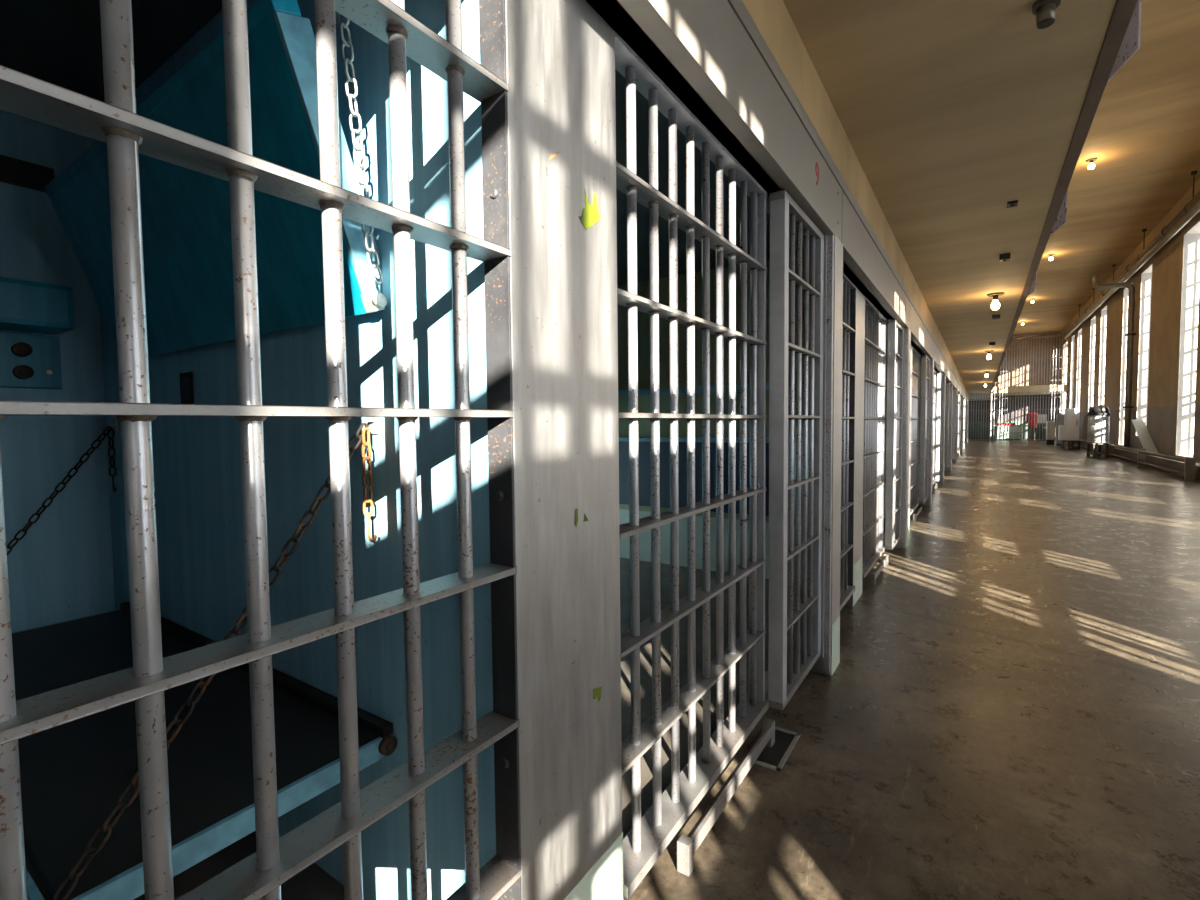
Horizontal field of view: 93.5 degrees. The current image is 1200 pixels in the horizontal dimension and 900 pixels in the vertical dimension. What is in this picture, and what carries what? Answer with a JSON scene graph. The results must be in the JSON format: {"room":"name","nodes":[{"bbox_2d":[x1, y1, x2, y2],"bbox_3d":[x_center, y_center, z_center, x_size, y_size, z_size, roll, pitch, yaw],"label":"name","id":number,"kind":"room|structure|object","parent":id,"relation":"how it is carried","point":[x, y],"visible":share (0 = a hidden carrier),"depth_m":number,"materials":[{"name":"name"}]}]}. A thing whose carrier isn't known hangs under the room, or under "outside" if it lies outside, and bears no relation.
{"room":"prison interior","nodes":[
{"label":"prison interior","id":0,"kind":"room"},
{"bbox_2d":[0,109,114,632],"bbox_3d":[7.686,-0.863,16.625,0.130,2.300,41.400,1,3,34],"label":"wall","id":1,"kind":"structure","parent":0,"point":[61,570],"depth_m":2.10,"materials":[{"name":"blue paint"}]},
{"bbox_2d":[0,154,54,192],"bbox_3d":[-2.228,-0.976,1.781,0.020,0.090,0.745,1,3,34],"label":"air vent","id":2,"kind":"object","parent":1,"relation":"in","point":[13,171],"visible":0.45,"depth_m":2.02,"materials":[{"name":"black metal"}]},
{"bbox_2d":[0,331,61,388],"bbox_3d":[-2.210,-0.309,1.798,0.055,0.195,0.735,1,3,34],"label":"panel","id":3,"kind":"object","parent":1,"relation":"attached to","point":[26,360],"visible":1,"depth_m":2.03,"materials":[{"name":"teal paint"}]},
{"bbox_2d":[0,277,74,334],"bbox_3d":[-2.150,-0.487,1.752,0.200,0.155,0.740,1,3,34],"label":"shelf","id":4,"kind":"object","parent":1,"relation":"attached to","point":[25,306],"visible":1,"depth_m":1.93,"materials":[{"name":"teal metal"}]},
{"bbox_2d":[91,0,495,899],"bbox_3d":[-0.983,-0.073,1.783,2.115,2.300,0.340,1,3,34],"label":"wall partition","id":5,"kind":"structure","parent":0,"point":[197,460],"depth_m":1.27,"materials":[{"name":"paint"}]},
{"bbox_2d":[6,418,118,555],"bbox_3d":[-1.941,0.250,1.906,0.030,0.721,0.579,0,3,19],"label":"chain","id":6,"kind":"object","parent":5,"relation":"hanging from","point":[115,420],"visible":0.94,"depth_m":2.00,"materials":[{"name":"metal"}]},
{"bbox_2d":[107,428,116,491],"bbox_3d":[-1.843,0.038,2.132,0.022,0.242,0.034,-2,3,-34],"label":"chain","id":7,"kind":"object","parent":6,"relation":"hanging from","point":[113,431],"visible":1,"depth_m":2.13,"materials":[{"name":"metal"}]},
{"bbox_2d":[180,372,193,403],"bbox_3d":[-1.311,-0.195,1.789,0.090,0.100,0.006,1,3,34],"label":"wall slot","id":8,"kind":"object","parent":5,"relation":"attached to","point":[186,379],"visible":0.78,"depth_m":1.78,"materials":[{"name":"metal"}]},
{"bbox_2d":[12,601,396,899],"bbox_3d":[-1.285,0.641,1.474,1.645,0.067,0.570,1,3,34],"label":"bunk","id":9,"kind":"object","parent":5,"relation":"attached to","point":[73,774],"visible":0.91,"depth_m":1.18,"materials":[{"name":"metal"}]},
{"bbox_2d":[51,407,378,899],"bbox_3d":[-0.637,0.278,1.026,0.031,0.722,0.560,1,3,31],"label":"chain","id":10,"kind":"object","parent":5,"relation":"hanging from","point":[373,421],"visible":0.72,"depth_m":0.94,"materials":[{"name":"metal"}]},
{"bbox_2d":[362,428,376,541],"bbox_3d":[-0.500,0.076,1.218,0.021,0.249,0.034,-3,3,-36],"label":"chain","id":11,"kind":"object","parent":10,"relation":"hanging from","point":[368,515],"visible":1,"depth_m":1.22,"materials":[{"name":"gold metal"}]},
{"bbox_2d":[44,0,386,355],"bbox_3d":[-1.111,-0.580,1.527,1.491,0.561,0.250,1,3,34],"label":"bunk","id":12,"kind":"object","parent":5,"relation":"attached to","point":[186,214],"visible":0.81,"depth_m":1.32,"materials":[{"name":"teal paint"}]},
{"bbox_2d":[0,0,522,899],"bbox_3d":[-0.451,0.113,0.630,0.091,2.085,0.977,1,3,34],"label":"bars","id":13,"kind":"object","parent":5,"relation":"attached to","point":[115,121],"visible":1,"depth_m":0.68,"materials":[{"name":"silver metal"}]},
{"bbox_2d":[337,12,382,284],"bbox_3d":[-0.486,-0.751,1.123,0.025,0.824,0.089,2,4,43],"label":"chain","id":14,"kind":"object","parent":5,"relation":"hanging from","point":[342,25],"visible":0.81,"depth_m":1.12,"materials":[{"name":"metal"}]},
{"bbox_2d":[615,32,768,899],"bbox_3d":[0.321,0.051,1.773,0.091,2.085,1.084,1,3,34],"label":"bars","id":15,"kind":"object","parent":5,"relation":"attached to","point":[650,835],"visible":0.94,"depth_m":1.71,"materials":[{"name":"silver metal"}]},
{"bbox_2d":[586,0,841,246],"bbox_3d":[0.207,-1.079,1.474,0.178,0.263,3.290,1,3,34],"label":"header beam","id":16,"kind":"structure","parent":5,"relation":"attached to","point":[700,50],"depth_m":1.61,"materials":[{"name":"metal"}]},
{"bbox_2d":[768,190,823,710],"bbox_3d":[0.860,0.007,2.446,0.058,2.002,0.640,1,3,34],"label":"door","id":17,"kind":"structure","parent":5,"relation":"in","point":[786,215],"depth_m":2.36,"materials":[{"name":"grey metal"}]},
{"bbox_2d":[0,0,802,285],"bbox_3d":[8.614,-2.022,15.936,2.400,0.060,41.400,1,3,34],"label":"ceiling","id":18,"kind":"structure","parent":0,"point":[57,42],"depth_m":1.78,"materials":[{"name":"paint"}]},
{"bbox_2d":[25,464,944,899],"bbox_3d":[8.558,0.451,16.108,2.200,0.305,41.400,1,3,34],"label":"floor","id":19,"kind":"structure","parent":0,"point":[312,883],"depth_m":2.31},
{"bbox_2d":[617,254,802,583],"bbox_3d":[0.857,-0.221,4.507,2.115,2.300,0.340,1,3,34],"label":"wall partition","id":20,"kind":"structure","parent":0,"point":[643,290],"depth_m":4.42,"materials":[{"name":"green paint"}]},
{"bbox_2d":[619,437,794,518],"bbox_3d":[0.714,0.185,4.410,1.661,0.562,0.073,1,5,34],"label":"bunk","id":21,"kind":"object","parent":20,"relation":"attached to","point":[644,444],"visible":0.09,"depth_m":4.43,"materials":[{"name":"blue paint"}]},
{"bbox_2d":[618,383,795,396],"bbox_3d":[0.561,-0.434,4.179,1.645,0.067,0.510,1,3,34],"label":"bunk","id":22,"kind":"object","parent":20,"relation":"attached to","point":[698,389],"visible":0.17,"depth_m":3.88,"materials":[{"name":"metal"}]},
{"bbox_2d":[840,273,855,610],"bbox_3d":[1.388,-0.035,3.354,0.091,2.085,0.977,1,3,34],"label":"bars","id":23,"kind":"object","parent":20,"relation":"attached to","point":[846,591],"visible":0.23,"depth_m":3.61,"materials":[{"name":"silver metal"}]},
{"bbox_2d":[862,297,886,578],"bbox_3d":[2.160,-0.097,4.497,0.091,2.085,1.084,1,3,34],"label":"door","id":24,"kind":"structure","parent":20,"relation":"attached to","point":[873,548],"depth_m":4.55,"materials":[{"name":"silver metal"}]},
{"bbox_2d":[842,191,910,329],"bbox_3d":[2.047,-1.227,4.198,0.178,0.263,3.290,1,3,34],"label":"header beam","id":25,"kind":"structure","parent":20,"relation":"attached to","point":[864,265],"depth_m":3.58,"materials":[{"name":"metal"}]},
{"bbox_2d":[885,319,903,549],"bbox_3d":[2.699,-0.140,5.169,0.058,2.002,0.640,1,3,34],"label":"door","id":26,"kind":"structure","parent":20,"relation":"in","point":[895,330],"depth_m":4.95,"materials":[{"name":"silver metal"}]},
{"bbox_2d":[727,0,968,398],"bbox_3d":[10.232,-2.054,16.231,0.071,0.058,39.100,1,3,34],"label":"cap","id":27,"kind":"object","parent":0,"point":[738,6],"visible":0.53,"depth_m":2.22,"materials":[{"name":"paint"}]},
{"bbox_2d":[742,0,968,396],"bbox_3d":[10.209,-2.213,16.238,0.100,0.260,39.100,1,3,34],"label":"wall","id":28,"kind":"structure","parent":0,"point":[772,18],"depth_m":2.54,"materials":[{"name":"beige paint"}]},
{"bbox_2d":[816,162,818,184],"bbox_3d":[0.909,-1.153,2.361,0.001,0.094,0.057,1,3,34],"label":"number","id":29,"kind":"object","parent":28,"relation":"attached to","point":[817,174],"visible":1,"depth_m":2.36,"materials":[{"name":"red paint"}]},
{"bbox_2d":[956,393,958,453],"bbox_3d":[11.896,-0.878,18.788,0.058,2.002,0.640,1,3,34],"label":"door","id":30,"kind":"structure","parent":28,"relation":"in","point":[957,393],"depth_m":18.54,"materials":[{"name":"silver metal"}]},
{"bbox_2d":[884,328,887,517],"bbox_3d":[2.696,-0.368,7.231,2.115,2.300,0.340,1,3,34],"label":"wall partition","id":31,"kind":"structure","parent":0,"point":[886,328],"depth_m":6.59,"materials":[{"name":"green paint"}]},
{"bbox_2d":[910,347,919,514],"bbox_3d":[3.999,-0.244,7.221,0.091,2.085,1.084,1,3,34],"label":"bars","id":32,"kind":"object","parent":31,"relation":"attached to","point":[914,502],"visible":0.71,"depth_m":7.36,"materials":[{"name":"silver metal"}]},
{"bbox_2d":[911,304,933,360],"bbox_3d":[3.886,-1.374,6.922,0.178,0.263,3.290,1,3,34],"label":"trim","id":33,"kind":"structure","parent":31,"relation":"attached to","point":[922,342],"depth_m":6.61,"materials":[{"name":"paint"}]},
{"bbox_2d":[919,355,929,503],"bbox_3d":[4.538,-0.288,7.893,0.058,2.002,0.640,1,3,34],"label":"door","id":34,"kind":"structure","parent":31,"relation":"in","point":[925,361],"depth_m":7.66,"materials":[{"name":"silver metal"}]},
{"bbox_2d":[624,439,1199,899],"bbox_3d":[9.525,0.714,11.423,4.650,0.200,57.500,1,3,34],"label":"floor","id":35,"kind":"structure","parent":0,"point":[1010,710],"depth_m":2.37,"materials":[{"name":"concrete"}]},
{"bbox_2d":[479,0,623,899],"bbox_3d":[-0.080,0.133,1.177,0.061,2.125,0.364,1,3,34],"label":"pillar","id":36,"kind":"structure","parent":35,"relation":"on","point":[549,141],"depth_m":1.11,"materials":[{"name":"paint"}]},
{"bbox_2d":[676,718,774,876],"bbox_3d":[0.446,1.114,1.891,0.045,0.088,0.790,1,3,34],"label":"door track","id":37,"kind":"object","parent":35,"relation":"on","point":[688,845],"visible":1,"depth_m":1.76,"materials":[{"name":"silver metal"}]},
{"bbox_2d":[754,726,800,771],"bbox_3d":[0.668,1.140,2.171,0.130,0.004,0.290,1,3,34],"label":"floor hatch","id":38,"kind":"object","parent":35,"relation":"on","point":[774,757],"visible":0.59,"depth_m":2.14,"materials":[{"name":"grey metal"}]},
{"bbox_2d":[810,234,842,675],"bbox_3d":[1.117,0.041,2.810,0.116,2.130,0.231,1,3,34],"label":"post","id":39,"kind":"object","parent":35,"relation":"on","point":[828,661],"visible":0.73,"depth_m":2.73,"materials":[{"name":"metal"}]},
{"bbox_2d":[844,287,864,606],"bbox_3d":[1.759,-0.014,3.901,0.061,2.125,0.364,1,3,34],"label":"pillar","id":40,"kind":"structure","parent":35,"relation":"on","point":[857,299],"depth_m":3.80,"materials":[{"name":"paint"}]},
{"bbox_2d":[869,553,888,585],"bbox_3d":[2.286,0.966,4.615,0.045,0.088,0.790,1,3,34],"label":"door track","id":41,"kind":"object","parent":35,"relation":"on","point":[885,560],"visible":1,"depth_m":4.49,"materials":[{"name":"silver metal"}]},
{"bbox_2d":[894,328,910,548],"bbox_3d":[2.956,-0.106,5.534,0.116,2.130,0.231,1,3,34],"label":"post","id":42,"kind":"object","parent":35,"relation":"on","point":[902,543],"visible":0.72,"depth_m":5.44,"materials":[{"name":"silver metal"}]},
{"bbox_2d":[908,346,911,525],"bbox_3d":[3.598,-0.162,6.625,0.061,2.125,0.364,1,3,34],"label":"pillar","id":43,"kind":"structure","parent":35,"relation":"on","point":[911,346],"depth_m":6.67,"materials":[{"name":"metal"}]},
{"bbox_2d":[913,506,921,520],"bbox_3d":[4.125,0.819,7.338,0.045,0.088,0.790,1,3,34],"label":"door track","id":44,"kind":"object","parent":35,"relation":"on","point":[919,510],"visible":1,"depth_m":7.14,"materials":[{"name":"silver metal"}]},
{"bbox_2d":[923,359,933,505],"bbox_3d":[4.795,-0.254,8.257,0.116,2.130,0.231,1,3,34],"label":"post","id":45,"kind":"object","parent":35,"relation":"on","point":[928,502],"visible":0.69,"depth_m":8.17,"materials":[{"name":"silver metal"}]},
{"bbox_2d":[937,374,945,483],"bbox_3d":[6.635,-0.401,10.981,0.116,2.130,0.231,1,3,34],"label":"post","id":46,"kind":"object","parent":35,"relation":"on","point":[941,481],"visible":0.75,"depth_m":10.89,"materials":[{"name":"silver metal"}]},
{"bbox_2d":[946,383,952,470],"bbox_3d":[8.474,-0.549,13.705,0.116,2.130,0.231,1,3,34],"label":"post","id":47,"kind":"object","parent":35,"relation":"on","point":[951,384],"visible":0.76,"depth_m":13.61,"materials":[{"name":"silver metal"}]},
{"bbox_2d":[952,389,957,462],"bbox_3d":[10.313,-0.696,16.429,0.116,2.130,0.231,1,3,34],"label":"post","id":48,"kind":"object","parent":35,"relation":"on","point":[954,460],"visible":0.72,"depth_m":16.33,"materials":[{"name":"silver metal"}]},
{"bbox_2d":[956,394,960,456],"bbox_3d":[12.152,-0.844,19.153,0.116,2.130,0.231,1,3,34],"label":"post","id":49,"kind":"object","parent":35,"relation":"on","point":[958,454],"visible":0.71,"depth_m":19.06,"materials":[{"name":"silver metal"}]},
{"bbox_2d":[960,397,962,451],"bbox_3d":[13.992,-0.991,21.876,0.116,2.130,0.231,1,3,34],"label":"post","id":50,"kind":"object","parent":35,"relation":"on","point":[962,397],"visible":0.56,"depth_m":21.78,"materials":[{"name":"silver metal"}]},
{"bbox_2d":[962,399,964,447],"bbox_3d":[15.831,-1.139,24.600,0.116,2.130,0.231,1,3,34],"label":"post","id":51,"kind":"object","parent":35,"relation":"on","point":[964,399],"visible":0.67,"depth_m":24.50,"materials":[{"name":"silver metal"}]},
{"bbox_2d":[965,401,966,444],"bbox_3d":[17.671,-1.286,27.324,0.116,2.130,0.231,1,3,34],"label":"post","id":52,"kind":"object","parent":35,"relation":"on","point":[966,401],"visible":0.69,"depth_m":27.23,"materials":[{"name":"silver metal"}]},
{"bbox_2d":[966,403,967,442],"bbox_3d":[19.510,-1.434,30.048,0.116,2.130,0.231,1,3,34],"label":"post","id":53,"kind":"object","parent":35,"relation":"on","point":[967,403],"visible":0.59,"depth_m":29.94,"materials":[{"name":"silver metal"}]},
{"bbox_2d":[995,426,1022,439],"bbox_3d":[24.161,-1.025,33.393,1.440,0.900,0.800,1,3,34],"label":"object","id":54,"kind":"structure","parent":35,"relation":"on","point":[1014,435],"depth_m":33.11,"materials":[{"name":"white metal"}]},
{"bbox_2d":[1025,410,1039,439],"bbox_3d":[24.961,-1.421,32.584,0.399,1.750,0.615,-2,3,-29],"label":"jacket","id":55,"kind":"object","parent":35,"relation":"on","point":[1028,417],"visible":0.62,"depth_m":32.54,"materials":[{"name":"fabric"}]},
{"bbox_2d":[1037,414,1046,439],"bbox_3d":[25.076,-1.272,32.046,0.324,1.500,0.346,-1,3,-15],"label":"sign board","id":56,"kind":"object","parent":35,"relation":"on","point":[1040,416],"visible":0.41,"depth_m":32.04,"materials":[{"name":"white metal"}]},
{"bbox_2d":[1034,427,1055,439],"bbox_3d":[25.948,-0.947,32.915,1.000,0.750,0.700,1,3,34],"label":"table","id":57,"kind":"object","parent":35,"relation":"on","point":[1035,431],"visible":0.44,"depth_m":32.88,"materials":[{"name":"grey metal"}]},
{"bbox_2d":[1046,421,1054,444],"bbox_3d":[21.519,-0.816,26.975,0.300,1.140,0.420,1,3,34],"label":"bin","id":58,"kind":"object","parent":35,"relation":"on","point":[1050,425],"visible":0.99,"depth_m":26.82,"materials":[{"name":"metal"}]},
{"bbox_2d":[1055,414,1067,445],"bbox_3d":[21.358,-0.928,26.106,0.400,1.450,0.610,1,3,34],"label":"cabinet","id":59,"kind":"object","parent":35,"relation":"on","point":[1060,418],"visible":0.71,"depth_m":25.92,"materials":[{"name":"metal"}]},
{"bbox_2d":[1062,440,1080,449],"bbox_3d":[19.457,-0.232,23.326,0.420,0.360,2.000,1,3,34],"label":"bench","id":60,"kind":"object","parent":35,"relation":"on","point":[1070,442],"visible":0.94,"depth_m":22.61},
{"bbox_2d":[1058,408,1079,439],"bbox_3d":[19.235,-1.053,23.169,0.620,1.300,0.535,1,3,34],"label":"cabinet","id":61,"kind":"object","parent":60,"relation":"on","point":[1069,430],"visible":0.99,"depth_m":22.95,"materials":[{"name":"metal"}]},
{"bbox_2d":[1086,442,1109,458],"bbox_3d":[15.943,-0.007,18.102,0.400,0.475,1.400,1,3,34],"label":"bench","id":62,"kind":"object","parent":35,"relation":"on","point":[1088,452],"visible":0.91,"depth_m":17.62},
{"bbox_2d":[1087,406,1110,442],"bbox_3d":[15.870,-0.808,17.969,0.580,1.140,0.609,1,3,34],"label":"drum","id":63,"kind":"object","parent":62,"relation":"on","point":[1098,424],"visible":1,"depth_m":17.79,"materials":[{"name":"silver metal"}]},
{"bbox_2d":[1074,438,1195,481],"bbox_3d":[17.909,-0.138,20.500,0.145,0.470,23.020,1,3,34],"label":"pipe","id":64,"kind":"object","parent":35,"relation":"on","point":[1189,462],"visible":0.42,"depth_m":13.12,"materials":[{"name":"metal"}]},
{"bbox_2d":[1079,440,1199,481],"bbox_3d":[18.209,-0.053,20.434,0.349,0.300,23.200,1,3,34],"label":"wall ledge","id":65,"kind":"object","parent":35,"relation":"on","point":[1176,465],"visible":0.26,"depth_m":13.45,"materials":[{"name":"concrete"}]},
{"bbox_2d":[1131,419,1157,452],"bbox_3d":[14.714,-0.391,15.265,0.240,0.864,1.798,1,3,34],"label":"leaning board","id":66,"kind":"object","parent":65,"relation":"on","point":[1140,427],"visible":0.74,"depth_m":15.22,"materials":[{"name":"white wood"}]},
{"bbox_2d":[918,361,920,489],"bbox_3d":[4.535,-0.516,9.954,2.115,2.300,0.340,1,3,34],"label":"wall partition","id":67,"kind":"structure","parent":0,"point":[920,361],"depth_m":9.27,"materials":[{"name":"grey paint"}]},
{"bbox_2d":[932,370,935,485],"bbox_3d":[5.838,-0.392,9.945,0.091,2.085,1.084,1,3,34],"label":"bars","id":68,"kind":"object","parent":67,"relation":"attached to","point":[934,395],"visible":0.2,"depth_m":10.33,"materials":[{"name":"silver metal"}]},
{"bbox_2d":[935,372,942,480],"bbox_3d":[6.378,-0.435,10.617,0.058,2.002,0.640,1,3,34],"label":"door","id":69,"kind":"structure","parent":67,"relation":"in","point":[939,374],"depth_m":10.37,"materials":[{"name":"silver metal"}]},
{"bbox_2d":[934,342,945,374],"bbox_3d":[5.725,-1.522,9.646,0.178,0.263,3.290,1,3,34],"label":"trim","id":70,"kind":"structure","parent":67,"relation":"attached to","point":[939,361],"depth_m":9.44,"materials":[{"name":"paint"}]},
{"bbox_2d":[935,376,936,467],"bbox_3d":[6.375,-0.663,12.678,2.115,2.300,0.340,1,3,34],"label":"wall partition","id":71,"kind":"structure","parent":0,"point":[936,376],"depth_m":11.98,"materials":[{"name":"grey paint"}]},
{"bbox_2d":[936,362,952,382],"bbox_3d":[7.565,-1.669,12.370,0.178,0.263,3.290,1,3,34],"label":"trim","id":72,"kind":"structure","parent":71,"relation":"attached to","point":[949,374],"depth_m":12.25,"materials":[{"name":"paint"}]},
{"bbox_2d":[945,382,950,468],"bbox_3d":[8.217,-0.583,13.341,0.058,2.002,0.640,1,3,34],"label":"door","id":73,"kind":"structure","parent":71,"relation":"in","point":[947,430],"depth_m":13.10,"materials":[{"name":"silver metal"}]},
{"bbox_2d":[944,395,945,463],"bbox_3d":[8.214,-0.811,15.402,2.115,2.300,0.340,1,3,34],"label":"wall partition","id":74,"kind":"structure","parent":0,"point":[945,395],"depth_m":14.68,"materials":[{"name":"green paint"}]},
{"bbox_2d":[951,388,955,459],"bbox_3d":[10.056,-0.731,16.065,0.058,2.002,0.640,1,3,34],"label":"door","id":75,"kind":"structure","parent":74,"relation":"in","point":[954,389],"depth_m":15.81,"materials":[{"name":"silver metal"}]},
{"bbox_2d":[953,374,957,388],"bbox_3d":[9.404,-1.817,15.094,0.178,0.263,3.290,1,3,34],"label":"trim","id":76,"kind":"structure","parent":74,"relation":"attached to","point":[955,381],"depth_m":15.09,"materials":[{"name":"paint"}]},
{"bbox_2d":[783,0,1116,393],"bbox_3d":[6.811,-2.186,10.259,0.990,0.320,52.800,1,3,34],"label":"ceiling","id":77,"kind":"structure","parent":0,"point":[952,112],"depth_m":2.78,"materials":[{"name":"paint"}]},
{"bbox_2d":[984,350,993,359],"bbox_3d":[8.355,-2.037,12.124,0.180,0.187,0.180,1,3,34],"label":"ceiling lamp","id":78,"kind":"object","parent":77,"relation":"attached to","point":[988,357],"visible":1,"depth_m":12.10,"materials":[{"name":"white glass"}]},
{"bbox_2d":[987,292,1004,309],"bbox_3d":[4.643,-1.739,6.627,0.180,0.187,0.180,1,3,34],"label":"ceiling lamp","id":79,"kind":"object","parent":77,"relation":"attached to","point":[995,305],"visible":1,"depth_m":6.60,"materials":[{"name":"white glass"}]},
{"bbox_2d":[999,253,1010,261],"bbox_3d":[3.626,-1.720,5.056,0.080,0.056,0.100,1,3,34],"label":"ceiling box","id":80,"kind":"object","parent":77,"relation":"attached to","point":[1002,257],"visible":1,"depth_m":5.03,"materials":[{"name":"black plastic"}]},
{"bbox_2d":[1007,200,1017,207],"bbox_3d":[2.809,-1.672,3.846,0.060,0.021,0.100,1,3,34],"label":"ceiling box","id":81,"kind":"object","parent":77,"relation":"attached to","point":[1010,204],"visible":1,"depth_m":3.83,"materials":[{"name":"black plastic"}]},
{"bbox_2d":[1032,0,1060,28],"bbox_3d":[1.575,-1.543,1.993,0.080,0.078,0.080,1,3,34],"label":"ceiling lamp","id":82,"kind":"object","parent":77,"relation":"attached to","point":[1044,10],"visible":1,"depth_m":1.98,"materials":[{"name":"black plastic"}]},
{"bbox_2d":[968,393,990,400],"bbox_3d":[21.639,-3.033,32.282,1.210,0.370,0.280,1,3,34],"label":"beam","id":83,"kind":"structure","parent":0,"point":[986,394],"depth_m":32.13,"materials":[{"name":"grey metal"}]},
{"bbox_2d":[968,331,1070,441],"bbox_3d":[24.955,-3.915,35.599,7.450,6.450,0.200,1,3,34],"label":"gate","id":84,"kind":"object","parent":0,"point":[1049,341],"depth_m":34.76,"materials":[{"name":"metal"}]},
{"bbox_2d":[990,0,1137,392],"bbox_3d":[7.248,-2.190,9.964,0.060,0.355,52.800,1,3,34],"label":"beam","id":85,"kind":"structure","parent":0,"point":[1123,10],"depth_m":2.80,"materials":[{"name":"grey metal"}]},
{"bbox_2d":[1028,271,1036,294],"bbox_3d":[5.143,-2.247,6.715,0.008,0.750,0.336,1,3,23],"label":"notice","id":86,"kind":"object","parent":85,"relation":"attached to","point":[1034,283],"visible":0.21,"depth_m":6.62,"materials":[{"name":"white paper"}]},
{"bbox_2d":[1050,189,1067,234],"bbox_3d":[3.620,-2.125,4.452,0.008,0.750,0.338,0,3,22],"label":"notice","id":87,"kind":"object","parent":85,"relation":"attached to","point":[1061,219],"visible":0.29,"depth_m":4.37,"materials":[{"name":"white paper"}]},
{"bbox_2d":[1108,0,1141,81],"bbox_3d":[2.224,-2.013,2.390,0.008,0.750,0.244,0,3,19],"label":"notice","id":88,"kind":"object","parent":85,"relation":"attached to","point":[1130,45],"visible":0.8,"depth_m":2.34,"materials":[{"name":"white paper"}]},
{"bbox_2d":[1013,0,1199,334],"bbox_3d":[9.661,-5.925,10.971,5.350,0.200,57.500,1,3,34],"label":"ceiling","id":89,"kind":"structure","parent":0,"point":[1143,136],"depth_m":11.64,"materials":[{"name":"paint"}]},
{"bbox_2d":[1086,158,1096,168],"bbox_3d":[9.894,-5.752,11.367,0.180,0.187,0.180,1,3,34],"label":"lamp","id":90,"kind":"object","parent":89,"relation":"attached to","point":[1091,166],"visible":1,"depth_m":11.34,"materials":[{"name":"white glass"}]},
{"bbox_2d":[1063,170,1199,338],"bbox_3d":[16.503,-5.709,17.777,0.285,1.015,28.400,1,3,34],"label":"pipe","id":91,"kind":"object","parent":89,"relation":"hanging from","point":[1191,208],"visible":0.95,"depth_m":14.72,"materials":[{"name":"metal"}]},
{"bbox_2d":[1059,178,1199,461],"bbox_3d":[11.666,-2.562,9.800,0.600,6.450,57.500,1,3,34],"label":"wall","id":92,"kind":"structure","parent":0,"point":[1167,263],"depth_m":15.34,"materials":[{"name":"paint"}]},
{"bbox_2d":[991,384,1069,395],"bbox_3d":[24.750,-3.445,32.768,3.410,0.340,4.760,1,3,34],"label":"beam","id":93,"kind":"structure","parent":92,"relation":"attached to","point":[1036,389],"depth_m":30.99,"materials":[{"name":"beige paint"}]},
{"bbox_2d":[1062,341,1067,413],"bbox_3d":[26.393,-3.444,31.634,0.575,5.150,2.000,1,3,34],"label":"window","id":94,"kind":"structure","parent":92,"relation":"in","point":[1065,351],"depth_m":32.51,"materials":[{"name":"glass"}]},
{"bbox_2d":[1070,335,1074,407],"bbox_3d":[24.632,-3.303,29.026,0.575,5.150,1.100,1,3,34],"label":"window","id":95,"kind":"structure","parent":92,"relation":"in","point":[1073,337],"depth_m":29.57,"materials":[{"name":"glass"}]},
{"bbox_2d":[1076,328,1081,407],"bbox_3d":[23.283,-3.894,27.006,0.575,3.750,1.300,1,3,34],"label":"window","id":96,"kind":"structure","parent":92,"relation":"in","point":[1080,330],"depth_m":27.66,"materials":[{"name":"glass"}]},
{"bbox_2d":[1088,316,1095,411],"bbox_3d":[21.110,-2.995,23.811,0.575,5.200,1.300,1,3,34],"label":"window","id":97,"kind":"structure","parent":92,"relation":"in","point":[1093,320],"depth_m":24.43,"materials":[{"name":"glass"}]},
{"bbox_2d":[1098,306,1106,405],"bbox_3d":[19.691,-3.606,21.687,0.575,3.750,1.250,1,3,34],"label":"window","id":98,"kind":"structure","parent":92,"relation":"in","point":[1104,310],"depth_m":22.31,"materials":[{"name":"glass"}]},
{"bbox_2d":[1092,274,1135,446],"bbox_3d":[15.810,-2.765,17.438,1.035,5.350,0.200,1,3,34],"label":"pipe","id":99,"kind":"object","parent":92,"relation":"attached to","point":[1130,334],"visible":0.98,"depth_m":17.20,"materials":[{"name":"metal"}]},
{"bbox_2d":[1119,283,1131,444],"bbox_3d":[17.308,-2.716,18.180,0.575,5.150,1.300,1,3,34],"label":"window","id":100,"kind":"structure","parent":92,"relation":"in","point":[1125,300],"depth_m":18.84,"materials":[{"name":"glass"}]},
{"bbox_2d":[1136,265,1151,435],"bbox_3d":[15.909,-2.778,16.102,0.575,4.800,1.300,1,3,34],"label":"window","id":101,"kind":"structure","parent":92,"relation":"in","point":[1146,276],"depth_m":16.72,"materials":[{"name":"glass"}]},
{"bbox_2d":[1176,221,1199,456],"bbox_3d":[13.543,-2.413,12.604,0.575,5.150,1.330,1,3,34],"label":"window","id":102,"kind":"structure","parent":92,"relation":"in","point":[1190,276],"depth_m":13.23,"materials":[{"name":"glass"}]},
{"bbox_3d":[12.795,-0.899,20.244,0.061,2.125,0.364,1,3,34],"label":"pillar","id":103,"kind":"structure","parent":0,"visible":0},
{"bbox_3d":[13.083,-2.112,20.541,0.178,0.263,3.290,1,3,34],"label":"trim","id":104,"kind":"structure","parent":103,"relation":"on","visible":0},
{"bbox_2d":[960,396,961,449],"bbox_3d":[13.735,-1.026,21.512,0.058,2.002,0.640,1,3,34],"label":"door","id":105,"kind":"structure","parent":104,"relation":"attached to","point":[961,396],"depth_m":21.27,"materials":[{"name":"silver metal"}]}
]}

